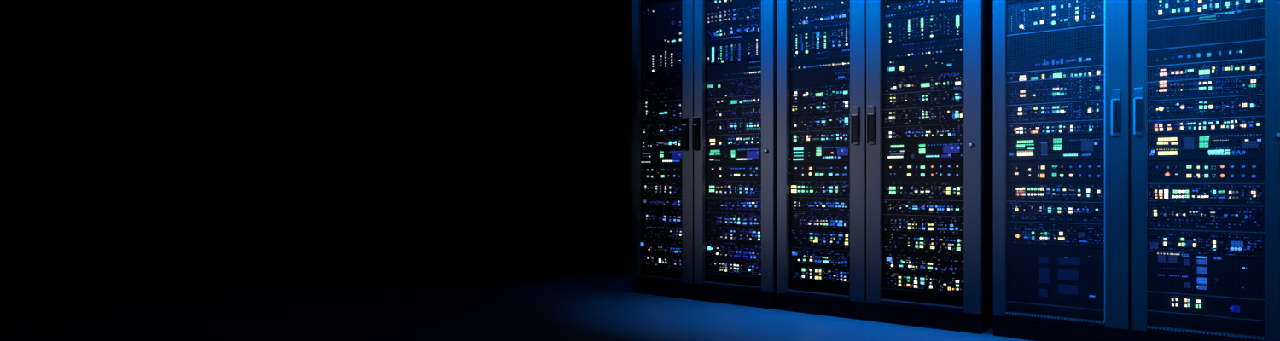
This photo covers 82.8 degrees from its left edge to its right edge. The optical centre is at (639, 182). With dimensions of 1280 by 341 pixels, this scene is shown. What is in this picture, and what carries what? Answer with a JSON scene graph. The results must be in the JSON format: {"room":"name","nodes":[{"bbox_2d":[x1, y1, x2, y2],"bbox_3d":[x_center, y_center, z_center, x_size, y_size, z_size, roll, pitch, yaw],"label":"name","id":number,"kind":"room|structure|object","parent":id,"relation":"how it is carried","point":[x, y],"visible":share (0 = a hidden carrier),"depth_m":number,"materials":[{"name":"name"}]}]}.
{"room":"server room","nodes":[
{"label":"server room","id":0,"kind":"room"},
{"bbox_2d":[0,0,468,256],"bbox_3d":[-5.495,-0.790,7.660,0.100,3.220,9.300,0,0,38],"label":"wall","id":1,"kind":"structure","parent":0,"point":[125,124],"depth_m":8.40,"materials":[{"name":"black"}]},
{"bbox_2d":[302,0,632,34],"bbox_3d":[-0.339,-2.350,3.621,13.000,0.100,9.100,0,0,38],"label":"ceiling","id":2,"kind":"structure","parent":0,"point":[466,16],"depth_m":9.61,"materials":[{"name":"black"}]},
{"bbox_2d":[0,227,1033,340],"bbox_3d":[-0.339,0.760,3.621,13.000,0.120,9.100,0,0,38],"label":"floor","id":3,"kind":"structure","parent":0,"point":[464,284],"depth_m":4.33,"materials":[{"name":"black"}]},
{"bbox_2d":[632,0,777,309],"bbox_3d":[0.636,-0.317,4.673,0.995,2.034,1.040,0,0,38],"label":"tall cabinet","id":4,"kind":"object","parent":3,"relation":"on","point":[694,285],"depth_m":4.29,"materials":[{"name":"black metal"}]},
{"bbox_2d":[641,253,682,271],"bbox_3d":[0.345,0.499,4.759,0.384,0.088,0.628,0,0,38],"label":"server","id":5,"kind":"object","parent":4,"relation":"on","point":[662,260],"visible":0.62,"depth_m":4.53,"materials":[{"name":"black metal"}]},
{"bbox_2d":[641,238,682,256],"bbox_3d":[0.345,0.405,4.759,0.384,0.096,0.628,0,0,38],"label":"server","id":6,"kind":"object","parent":5,"relation":"on","point":[648,241],"visible":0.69,"depth_m":4.53,"materials":[{"name":"black metal"}]},
{"bbox_2d":[641,222,682,240],"bbox_3d":[0.345,0.307,4.759,0.384,0.096,0.628,0,0,38],"label":"server","id":7,"kind":"object","parent":6,"relation":"on","point":[648,225],"visible":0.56,"depth_m":4.54,"materials":[{"name":"black metal"}]},
{"bbox_2d":[641,209,682,224],"bbox_3d":[0.346,0.216,4.759,0.384,0.082,0.629,0,0,38],"label":"switch","id":8,"kind":"object","parent":7,"relation":"on","point":[662,212],"visible":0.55,"depth_m":4.54,"materials":[{"name":"black metal"}]},
{"bbox_2d":[641,196,682,210],"bbox_3d":[0.346,0.131,4.759,0.384,0.082,0.629,0,0,38],"label":"switch","id":9,"kind":"object","parent":8,"relation":"on","point":[647,199],"visible":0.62,"depth_m":4.54,"materials":[{"name":"black metal"}]},
{"bbox_2d":[641,181,682,197],"bbox_3d":[0.346,0.042,4.759,0.384,0.092,0.629,0,0,38],"label":"switch","id":10,"kind":"object","parent":9,"relation":"on","point":[648,189],"visible":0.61,"depth_m":4.53,"materials":[{"name":"black metal"}]},
{"bbox_2d":[641,165,682,181],"bbox_3d":[0.345,-0.056,4.759,0.384,0.098,0.628,0,0,38],"label":"server","id":11,"kind":"object","parent":10,"relation":"on","point":[672,169],"visible":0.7,"depth_m":4.53,"materials":[{"name":"black metal"}]},
{"bbox_2d":[641,148,682,166],"bbox_3d":[0.345,-0.157,4.759,0.384,0.101,0.628,0,0,38],"label":"control unit","id":12,"kind":"object","parent":11,"relation":"on","point":[671,151],"visible":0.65,"depth_m":4.53,"materials":[{"name":"black metal"}]},
{"bbox_2d":[641,135,681,150],"bbox_3d":[0.346,-0.248,4.759,0.384,0.076,0.629,0,0,38],"label":"switch","id":13,"kind":"object","parent":12,"relation":"on","point":[649,139],"visible":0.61,"depth_m":4.54,"materials":[{"name":"black metal"}]},
{"bbox_2d":[641,122,681,137],"bbox_3d":[0.120,-0.330,4.052,0.828,0.083,0.843,0,0,38],"label":"switch","id":14,"kind":"object","parent":13,"relation":"on","point":[671,125],"visible":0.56,"depth_m":3.99,"materials":[{"name":"black metal"}]},
{"bbox_2d":[641,84,682,123],"bbox_3d":[0.346,-0.488,4.759,0.384,0.229,0.629,0,0,38],"label":"switch","id":15,"kind":"object","parent":14,"relation":"on","point":[671,99],"visible":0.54,"depth_m":4.53,"materials":[{"name":"black metal"}]},
{"bbox_2d":[641,45,682,87],"bbox_3d":[0.345,-0.722,4.759,0.384,0.234,0.628,0,0,38],"label":"chassis","id":16,"kind":"object","parent":15,"relation":"on","point":[663,50],"visible":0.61,"depth_m":4.53,"materials":[{"name":"black metal"}]},
{"bbox_2d":[641,17,682,51],"bbox_3d":[0.345,-0.925,4.759,0.384,0.168,0.628,0,0,38],"label":"server","id":17,"kind":"object","parent":16,"relation":"on","point":[662,27],"visible":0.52,"depth_m":4.53,"materials":[{"name":"black metal"}]},
{"bbox_2d":[641,0,682,24],"bbox_3d":[0.345,-1.067,4.759,0.384,0.111,0.628,0,0,38],"label":"server","id":18,"kind":"object","parent":17,"relation":"on","point":[672,2],"visible":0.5,"depth_m":4.53,"materials":[{"name":"black metal"}]},
{"bbox_2d":[705,258,760,276],"bbox_3d":[0.745,0.494,4.446,0.433,0.080,0.628,0,0,38],"label":"server","id":19,"kind":"object","parent":4,"relation":"on","point":[713,264],"visible":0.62,"depth_m":4.21,"materials":[{"name":"black metal"}]},
{"bbox_2d":[705,239,760,261],"bbox_3d":[0.745,0.398,4.446,0.433,0.108,0.628,0,0,38],"label":"server","id":20,"kind":"object","parent":19,"relation":"on","point":[720,249],"visible":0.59,"depth_m":4.21,"materials":[{"name":"black metal"}]},
{"bbox_2d":[705,226,760,243],"bbox_3d":[0.745,0.301,4.446,0.433,0.082,0.628,0,0,38],"label":"server","id":21,"kind":"object","parent":20,"relation":"on","point":[713,233],"visible":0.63,"depth_m":4.21,"materials":[{"name":"black metal"}]},
{"bbox_2d":[705,210,760,227],"bbox_3d":[0.745,0.212,4.446,0.433,0.091,0.629,0,0,38],"label":"switch","id":22,"kind":"object","parent":21,"relation":"on","point":[713,213],"visible":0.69,"depth_m":4.21,"materials":[{"name":"black metal"}]},
{"bbox_2d":[705,197,760,211],"bbox_3d":[0.745,0.126,4.446,0.433,0.076,0.629,0,0,38],"label":"switch","id":23,"kind":"object","parent":22,"relation":"on","point":[713,202],"visible":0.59,"depth_m":4.21,"materials":[{"name":"black metal"}]},
{"bbox_2d":[705,181,760,197],"bbox_3d":[0.745,0.040,4.446,0.433,0.092,0.629,0,0,38],"label":"switch","id":24,"kind":"object","parent":23,"relation":"on","point":[720,184],"visible":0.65,"depth_m":4.21,"materials":[{"name":"black metal"}]},
{"bbox_2d":[705,163,760,180],"bbox_3d":[0.745,-0.057,4.446,0.433,0.096,0.628,0,0,38],"label":"server","id":25,"kind":"object","parent":24,"relation":"on","point":[734,167],"visible":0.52,"depth_m":4.21,"materials":[{"name":"black metal"}]},
{"bbox_2d":[705,145,760,164],"bbox_3d":[0.745,-0.157,4.446,0.433,0.099,0.628,0,0,38],"label":"control unit","id":26,"kind":"object","parent":25,"relation":"on","point":[720,150],"visible":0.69,"depth_m":4.21,"materials":[{"name":"black metal"}]},
{"bbox_2d":[705,133,760,147],"bbox_3d":[0.745,-0.244,4.446,0.433,0.070,0.629,0,0,38],"label":"switch","id":27,"kind":"object","parent":26,"relation":"on","point":[720,138],"visible":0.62,"depth_m":4.21,"materials":[{"name":"black metal"}]},
{"bbox_2d":[705,94,760,135],"bbox_3d":[0.635,-0.390,3.982,0.831,0.218,1.494,0,0,38],"label":"switch","id":28,"kind":"object","parent":27,"relation":"on","point":[720,127],"depth_m":4.21,"materials":[{"name":"black metal"}]},
{"bbox_2d":[705,76,760,98],"bbox_3d":[0.745,-0.550,4.446,0.433,0.098,0.628,0,0,38],"label":"server","id":29,"kind":"object","parent":28,"relation":"on","point":[720,94],"visible":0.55,"depth_m":4.21,"materials":[{"name":"black metal"}]},
{"bbox_2d":[705,59,760,81],"bbox_3d":[0.745,-0.648,4.446,0.433,0.093,0.628,0,0,38],"label":"panel","id":30,"kind":"object","parent":29,"relation":"on","point":[734,74],"visible":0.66,"depth_m":4.21,"materials":[{"name":"black metal"}]},
{"bbox_2d":[705,40,760,66],"bbox_3d":[0.745,-0.750,4.446,0.433,0.105,0.628,0,0,38],"label":"chassis","id":31,"kind":"object","parent":30,"relation":"on","point":[734,60],"visible":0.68,"depth_m":4.21,"materials":[{"name":"black metal"}]},
{"bbox_2d":[711,46,714,60],"bbox_3d":[0.432,-0.763,4.295,0.014,0.079,0.006,0,0,38],"label":"indicator light","id":32,"kind":"object","parent":31,"relation":"on","point":[712,52],"depth_m":4.29,"materials":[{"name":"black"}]},
{"bbox_2d":[705,32,760,48],"bbox_3d":[0.745,-0.828,4.446,0.433,0.046,0.628,0,0,38],"label":"panel","id":33,"kind":"object","parent":31,"relation":"on","point":[719,40],"visible":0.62,"depth_m":4.21,"materials":[{"name":"black metal"}]},
{"bbox_2d":[705,19,760,40],"bbox_3d":[0.745,-0.888,4.446,0.433,0.069,0.628,0,0,38],"label":"server","id":34,"kind":"object","parent":33,"relation":"on","point":[753,22],"visible":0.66,"depth_m":4.21,"materials":[{"name":"black metal"}]},
{"bbox_2d":[705,3,760,28],"bbox_3d":[0.745,-0.971,4.446,0.433,0.092,0.628,0,0,38],"label":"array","id":35,"kind":"object","parent":34,"relation":"on","point":[753,8],"visible":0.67,"depth_m":4.21,"materials":[{"name":"black metal"}]},
{"bbox_2d":[705,0,760,11],"bbox_3d":[0.745,-1.050,4.446,0.433,0.062,0.628,0,0,38],"label":"server","id":36,"kind":"object","parent":35,"relation":"on","point":[735,2],"visible":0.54,"depth_m":4.25,"materials":[{"name":"black metal"}]},
{"bbox_2d":[776,0,993,334],"bbox_3d":[1.455,-0.317,4.032,1.039,2.034,1.040,0,0,38],"label":"tall cabinet","id":37,"kind":"object","parent":3,"relation":"on","point":[864,301],"depth_m":3.63,"materials":[{"name":"black metal"}]},
{"bbox_2d":[788,263,849,284],"bbox_3d":[1.161,0.490,4.120,0.401,0.081,0.628,0,0,38],"label":"server","id":38,"kind":"object","parent":37,"relation":"on","point":[829,271],"visible":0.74,"depth_m":3.88,"materials":[{"name":"black metal"}]},
{"bbox_2d":[788,246,849,267],"bbox_3d":[1.161,0.401,4.120,0.401,0.092,0.628,0,0,38],"label":"server","id":39,"kind":"object","parent":38,"relation":"on","point":[810,253],"visible":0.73,"depth_m":3.88,"materials":[{"name":"black metal"}]},
{"bbox_2d":[788,227,849,250],"bbox_3d":[1.161,0.302,4.120,0.401,0.101,0.628,0,0,38],"label":"server","id":40,"kind":"object","parent":39,"relation":"on","point":[832,235],"visible":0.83,"depth_m":3.88,"materials":[{"name":"black metal"}]},
{"bbox_2d":[788,210,849,230],"bbox_3d":[1.160,0.204,4.120,0.401,0.092,0.629,0,0,38],"label":"switch","id":41,"kind":"object","parent":40,"relation":"on","point":[843,223],"visible":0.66,"depth_m":3.88,"materials":[{"name":"black metal"}]},
{"bbox_2d":[788,197,849,212],"bbox_3d":[1.160,0.118,4.120,0.401,0.075,0.629,0,0,38],"label":"switch","id":42,"kind":"object","parent":41,"relation":"on","point":[836,205],"visible":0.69,"depth_m":3.88,"materials":[{"name":"black metal"}]},
{"bbox_2d":[788,180,849,197],"bbox_3d":[1.160,0.035,4.120,0.401,0.088,0.629,0,0,38],"label":"switch","id":43,"kind":"object","parent":42,"relation":"on","point":[827,186],"visible":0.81,"depth_m":3.89,"materials":[{"name":"black metal"}]},
{"bbox_2d":[788,162,849,180],"bbox_3d":[1.161,-0.057,4.120,0.401,0.090,0.628,0,0,38],"label":"server","id":44,"kind":"object","parent":43,"relation":"on","point":[827,174],"visible":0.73,"depth_m":3.89,"materials":[{"name":"black metal"}]},
{"bbox_2d":[788,143,849,163],"bbox_3d":[1.161,-0.155,4.120,0.401,0.102,0.628,0,0,38],"label":"control unit","id":45,"kind":"object","parent":44,"relation":"on","point":[830,152],"visible":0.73,"depth_m":3.88,"materials":[{"name":"black metal"}]},
{"bbox_2d":[788,82,849,145],"bbox_3d":[0.828,-0.365,3.441,0.696,0.314,0.949,0,0,38],"label":"switch","id":46,"kind":"object","parent":45,"relation":"on","point":[830,94],"depth_m":3.88,"materials":[{"name":"black metal"}]},
{"bbox_2d":[788,66,849,87],"bbox_3d":[1.161,-0.564,4.120,0.401,0.080,0.628,0,0,38],"label":"server","id":47,"kind":"object","parent":46,"relation":"on","point":[841,72],"visible":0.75,"depth_m":3.88,"materials":[{"name":"black metal"}]},
{"bbox_2d":[788,59,849,72],"bbox_3d":[1.161,-0.625,4.120,0.401,0.037,0.628,0,0,38],"label":"panel","id":48,"kind":"object","parent":47,"relation":"on","point":[830,64],"visible":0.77,"depth_m":3.88,"materials":[{"name":"black metal"}]},
{"bbox_2d":[788,48,849,65],"bbox_3d":[1.161,-0.672,4.120,0.401,0.052,0.628,0,0,38],"label":"panel","id":49,"kind":"object","parent":48,"relation":"on","point":[828,54],"visible":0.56,"depth_m":3.88,"materials":[{"name":"black metal"}]},
{"bbox_2d":[788,26,849,56],"bbox_3d":[1.161,-0.758,4.120,0.401,0.117,0.628,0,0,38],"label":"chassis","id":50,"kind":"object","parent":49,"relation":"on","point":[836,31],"visible":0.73,"depth_m":3.87,"materials":[{"name":"black metal"}]},
{"bbox_2d":[788,17,849,34],"bbox_3d":[1.161,-0.839,4.120,0.401,0.039,0.628,0,0,38],"label":"panel","id":51,"kind":"object","parent":50,"relation":"on","point":[834,23],"visible":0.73,"depth_m":3.88,"materials":[{"name":"black metal"}]},
{"bbox_2d":[788,7,849,26],"bbox_3d":[1.161,-0.887,4.120,0.401,0.053,0.628,0,0,38],"label":"server","id":52,"kind":"object","parent":51,"relation":"on","point":[837,11],"visible":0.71,"depth_m":3.88,"materials":[{"name":"black metal"}]},
{"bbox_2d":[788,0,849,17],"bbox_3d":[1.161,-0.963,4.120,0.401,0.094,0.628,0,0,38],"label":"server","id":53,"kind":"object","parent":52,"relation":"on","point":[798,2],"visible":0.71,"depth_m":3.91,"materials":[{"name":"black metal"}]},
{"bbox_2d":[882,270,963,294],"bbox_3d":[1.579,0.489,3.793,0.437,0.085,0.628,0,0,38],"label":"server","id":54,"kind":"object","parent":37,"relation":"on","point":[907,275],"visible":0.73,"depth_m":3.55,"materials":[{"name":"black metal"}]},
{"bbox_2d":[882,251,963,276],"bbox_3d":[1.579,0.398,3.793,0.437,0.092,0.628,0,0,38],"label":"server","id":55,"kind":"object","parent":54,"relation":"on","point":[890,258],"visible":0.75,"depth_m":3.55,"materials":[{"name":"black metal"}]},
{"bbox_2d":[882,232,963,255],"bbox_3d":[1.579,0.301,3.793,0.437,0.098,0.628,0,0,38],"label":"server","id":56,"kind":"object","parent":55,"relation":"on","point":[889,236],"visible":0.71,"depth_m":3.55,"materials":[{"name":"black metal"}]},
{"bbox_2d":[882,214,963,235],"bbox_3d":[1.579,0.205,3.793,0.437,0.090,0.629,0,0,38],"label":"switch","id":57,"kind":"object","parent":56,"relation":"on","point":[889,225],"visible":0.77,"depth_m":3.55,"materials":[{"name":"black metal"}]},
{"bbox_2d":[882,199,963,215],"bbox_3d":[1.579,0.122,3.793,0.437,0.072,0.629,0,0,38],"label":"switch","id":58,"kind":"object","parent":57,"relation":"on","point":[889,203],"visible":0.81,"depth_m":3.55,"materials":[{"name":"black metal"}]},
{"bbox_2d":[882,181,963,200],"bbox_3d":[1.579,0.040,3.793,0.437,0.087,0.629,0,0,38],"label":"switch","id":59,"kind":"object","parent":58,"relation":"on","point":[889,192],"visible":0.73,"depth_m":3.55,"materials":[{"name":"black metal"}]},
{"bbox_2d":[882,161,963,181],"bbox_3d":[1.579,-0.053,3.793,0.437,0.094,0.628,0,0,38],"label":"server","id":60,"kind":"object","parent":59,"relation":"on","point":[889,170],"visible":0.7,"depth_m":3.55,"materials":[{"name":"black metal"}]},
{"bbox_2d":[882,137,963,162],"bbox_3d":[1.579,-0.158,3.793,0.437,0.112,0.628,0,0,38],"label":"control unit","id":61,"kind":"object","parent":60,"relation":"on","point":[898,152],"visible":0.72,"depth_m":3.55,"materials":[{"name":"black metal"}]},
{"bbox_2d":[882,69,963,139],"bbox_3d":[1.386,-0.376,3.409,0.607,0.319,1.471,0,0,38],"label":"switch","id":62,"kind":"object","parent":61,"relation":"on","point":[890,116],"depth_m":3.55,"materials":[{"name":"black metal"}]},
{"bbox_2d":[882,52,963,76],"bbox_3d":[1.579,-0.577,3.793,0.437,0.079,0.628,0,0,38],"label":"server","id":63,"kind":"object","parent":62,"relation":"on","point":[899,62],"visible":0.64,"depth_m":3.55,"materials":[{"name":"black metal"}]},
{"bbox_2d":[882,36,963,60],"bbox_3d":[1.579,-0.656,3.793,0.437,0.074,0.628,0,0,38],"label":"panel","id":64,"kind":"object","parent":63,"relation":"on","point":[939,42],"visible":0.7,"depth_m":3.55,"materials":[{"name":"black metal"}]},
{"bbox_2d":[882,9,963,46],"bbox_3d":[1.579,-0.758,3.793,0.437,0.126,0.628,0,0,38],"label":"chassis","id":65,"kind":"object","parent":64,"relation":"on","point":[939,20],"visible":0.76,"depth_m":3.55,"materials":[{"name":"black metal"}]},
{"bbox_2d":[920,17,923,28],"bbox_3d":[1.382,-0.781,3.551,0.011,0.047,0.006,0,0,38],"label":"indicator light","id":66,"kind":"object","parent":65,"relation":"on","point":[922,22],"depth_m":3.55,"materials":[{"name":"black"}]},
{"bbox_2d":[882,4,963,20],"bbox_3d":[1.579,-0.836,3.793,0.437,0.026,0.628,0,0,38],"label":"panel","id":67,"kind":"object","parent":65,"relation":"on","point":[937,9],"visible":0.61,"depth_m":3.55,"materials":[{"name":"black metal"}]},
{"bbox_2d":[882,0,963,15],"bbox_3d":[1.579,-0.875,3.793,0.437,0.048,0.628,0,0,38],"label":"server","id":68,"kind":"object","parent":67,"relation":"on","point":[906,3],"visible":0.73,"depth_m":3.58,"materials":[{"name":"black metal"}]},
{"bbox_2d":[955,15,959,26],"bbox_3d":[1.511,-0.768,3.450,0.013,0.050,0.006,0,0,38],"label":"indicator light","id":69,"kind":"object","parent":65,"relation":"on","point":[957,16],"depth_m":3.45,"materials":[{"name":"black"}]},
{"bbox_2d":[993,0,1279,340],"bbox_3d":[2.305,-0.317,3.367,1.020,2.034,1.040,0,0,38],"label":"tall cabinet","id":70,"kind":"object","parent":3,"relation":"on","point":[1125,40],"depth_m":2.99,"materials":[{"name":"black metal"}]},
{"bbox_2d":[1006,244,1104,309],"bbox_3d":[2.022,0.413,3.445,0.425,0.255,0.628,0,0,38],"label":"array","id":71,"kind":"object","parent":70,"relation":"on","point":[1064,251],"visible":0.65,"depth_m":3.19,"materials":[{"name":"black metal"}]},
{"bbox_2d":[1006,221,1104,249],"bbox_3d":[2.022,0.230,3.445,0.425,0.107,0.628,0,0,38],"label":"array","id":72,"kind":"object","parent":71,"relation":"on","point":[1061,224],"visible":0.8,"depth_m":3.20,"materials":[{"name":"black metal"}]},
{"bbox_2d":[1006,200,1104,223],"bbox_3d":[2.023,0.129,3.445,0.425,0.090,0.629,0,0,38],"label":"switch","id":73,"kind":"object","parent":72,"relation":"on","point":[1080,205],"visible":0.7,"depth_m":3.20,"materials":[{"name":"black metal"}]},
{"bbox_2d":[1006,183,1104,201],"bbox_3d":[2.023,0.042,3.445,0.425,0.078,0.629,0,0,38],"label":"switch","id":74,"kind":"object","parent":73,"relation":"on","point":[1085,194],"visible":0.72,"depth_m":3.20,"materials":[{"name":"black metal"}]},
{"bbox_2d":[1006,160,1104,182],"bbox_3d":[2.022,-0.047,3.445,0.425,0.095,0.628,0,0,38],"label":"server","id":75,"kind":"object","parent":74,"relation":"on","point":[1090,165],"visible":0.67,"depth_m":3.20,"materials":[{"name":"black metal"}]},
{"bbox_2d":[1006,134,1104,162],"bbox_3d":[2.022,-0.151,3.445,0.425,0.109,0.628,0,0,38],"label":"control unit","id":76,"kind":"object","parent":75,"relation":"on","point":[1082,155],"visible":0.6,"depth_m":3.19,"materials":[{"name":"black metal"}]},
{"bbox_2d":[1006,99,1104,137],"bbox_3d":[1.613,-0.281,2.867,0.453,0.146,0.889,0,0,38],"label":"switch","id":77,"kind":"object","parent":76,"relation":"on","point":[1050,109],"depth_m":3.20,"materials":[{"name":"black metal"}]},
{"bbox_2d":[1006,75,1104,104],"bbox_3d":[2.023,-0.408,3.445,0.425,0.103,0.629,0,0,38],"label":"switch","id":78,"kind":"object","parent":77,"relation":"on","point":[1022,83],"visible":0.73,"depth_m":3.19,"materials":[{"name":"black metal"}]},
{"bbox_2d":[1006,64,1104,81],"bbox_3d":[2.022,-0.481,3.445,0.425,0.040,0.628,0,0,38],"label":"switch","id":79,"kind":"object","parent":78,"relation":"on","point":[1015,74],"visible":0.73,"depth_m":3.19,"materials":[{"name":"black metal"}]},
{"bbox_2d":[1006,50,1104,73],"bbox_3d":[2.022,-0.533,3.445,0.425,0.059,0.628,0,0,38],"label":"tray","id":80,"kind":"object","parent":79,"relation":"on","point":[1081,55],"visible":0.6,"depth_m":3.19,"materials":[{"name":"black metal"}]},
{"bbox_2d":[1006,23,1104,59],"bbox_3d":[2.023,-0.620,3.446,0.425,0.110,0.626,0,0,38],"label":"panel","id":81,"kind":"object","parent":80,"relation":"on","point":[1049,32],"visible":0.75,"depth_m":3.20,"materials":[{"name":"black metal"}]},
{"bbox_2d":[1006,0,1104,34],"bbox_3d":[2.022,-0.745,3.445,0.425,0.134,0.628,0,0,38],"label":"chassis","id":82,"kind":"object","parent":81,"relation":"on","point":[1051,2],"visible":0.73,"depth_m":3.20,"materials":[{"name":"black metal"}]},
{"bbox_2d":[1147,290,1264,319],"bbox_3d":[2.429,0.487,3.127,0.409,0.077,0.628,0,0,38],"label":"server","id":83,"kind":"object","parent":70,"relation":"on","point":[1240,300],"visible":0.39,"depth_m":2.88,"materials":[{"name":"black metal"}]},
{"bbox_2d":[1147,253,1264,299],"bbox_3d":[2.429,0.371,3.127,0.409,0.150,0.628,0,0,38],"label":"array","id":84,"kind":"object","parent":83,"relation":"on","point":[1260,266],"visible":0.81,"depth_m":2.87,"materials":[{"name":"black metal"}]},
{"bbox_2d":[1147,227,1264,259],"bbox_3d":[2.429,0.242,3.127,0.409,0.103,0.628,0,0,38],"label":"array","id":85,"kind":"object","parent":84,"relation":"on","point":[1248,240],"visible":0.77,"depth_m":2.88,"materials":[{"name":"black metal"}]},
{"bbox_2d":[1147,203,1264,232],"bbox_3d":[2.429,0.139,3.126,0.409,0.097,0.629,0,0,38],"label":"switch","id":86,"kind":"object","parent":85,"relation":"on","point":[1238,209],"visible":0.72,"depth_m":2.88,"materials":[{"name":"black metal"}]},
{"bbox_2d":[1147,183,1264,205],"bbox_3d":[2.429,0.045,3.126,0.409,0.086,0.629,0,0,38],"label":"switch","id":87,"kind":"object","parent":86,"relation":"on","point":[1238,196],"visible":0.77,"depth_m":2.88,"materials":[{"name":"black metal"}]},
{"bbox_2d":[1147,159,1264,182],"bbox_3d":[2.429,-0.044,3.127,0.409,0.088,0.628,0,0,38],"label":"server","id":88,"kind":"object","parent":87,"relation":"on","point":[1260,165],"visible":0.8,"depth_m":2.88,"materials":[{"name":"black metal"}]},
{"bbox_2d":[1147,131,1264,161],"bbox_3d":[2.429,-0.143,3.127,0.409,0.107,0.628,0,0,38],"label":"control unit","id":89,"kind":"object","parent":88,"relation":"on","point":[1248,141],"visible":0.71,"depth_m":2.88,"materials":[{"name":"black metal"}]},
{"bbox_2d":[1147,57,1264,134],"bbox_3d":[2.184,-0.339,2.813,0.409,0.280,1.425,0,0,38],"label":"server","id":90,"kind":"object","parent":89,"relation":"on","point":[1248,112],"depth_m":2.88,"materials":[{"name":"black metal"}]},
{"bbox_2d":[1147,39,1264,66],"bbox_3d":[2.429,-0.515,3.127,0.409,0.066,0.628,0,0,38],"label":"tray","id":91,"kind":"object","parent":90,"relation":"on","point":[1261,49],"visible":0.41,"depth_m":2.88,"materials":[{"name":"black metal"}]},
{"bbox_2d":[1147,16,1264,50],"bbox_3d":[2.430,-0.592,3.127,0.409,0.085,0.626,0,0,38],"label":"panel","id":92,"kind":"object","parent":91,"relation":"on","point":[1259,20],"visible":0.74,"depth_m":2.88,"materials":[{"name":"black metal"}]},
{"bbox_2d":[1147,7,1264,29],"bbox_3d":[2.429,-0.652,3.127,0.409,0.030,0.628,0,0,38],"label":"panel","id":93,"kind":"object","parent":92,"relation":"on","point":[1248,11],"visible":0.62,"depth_m":2.88,"materials":[{"name":"black metal"}]},
{"bbox_2d":[1147,0,1264,20],"bbox_3d":[2.429,-0.711,3.127,0.409,0.083,0.628,0,0,38],"label":"chassis","id":94,"kind":"object","parent":93,"relation":"on","point":[1239,2],"visible":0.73,"depth_m":2.90,"materials":[{"name":"black metal"}]},
{"bbox_2d":[468,1,632,238],"bbox_3d":[2.498,-0.790,7.242,13.000,3.220,0.100,0,0,38],"label":"wall","id":95,"kind":"structure","parent":0,"point":[550,99],"depth_m":10.07,"materials":[{"name":"black"}]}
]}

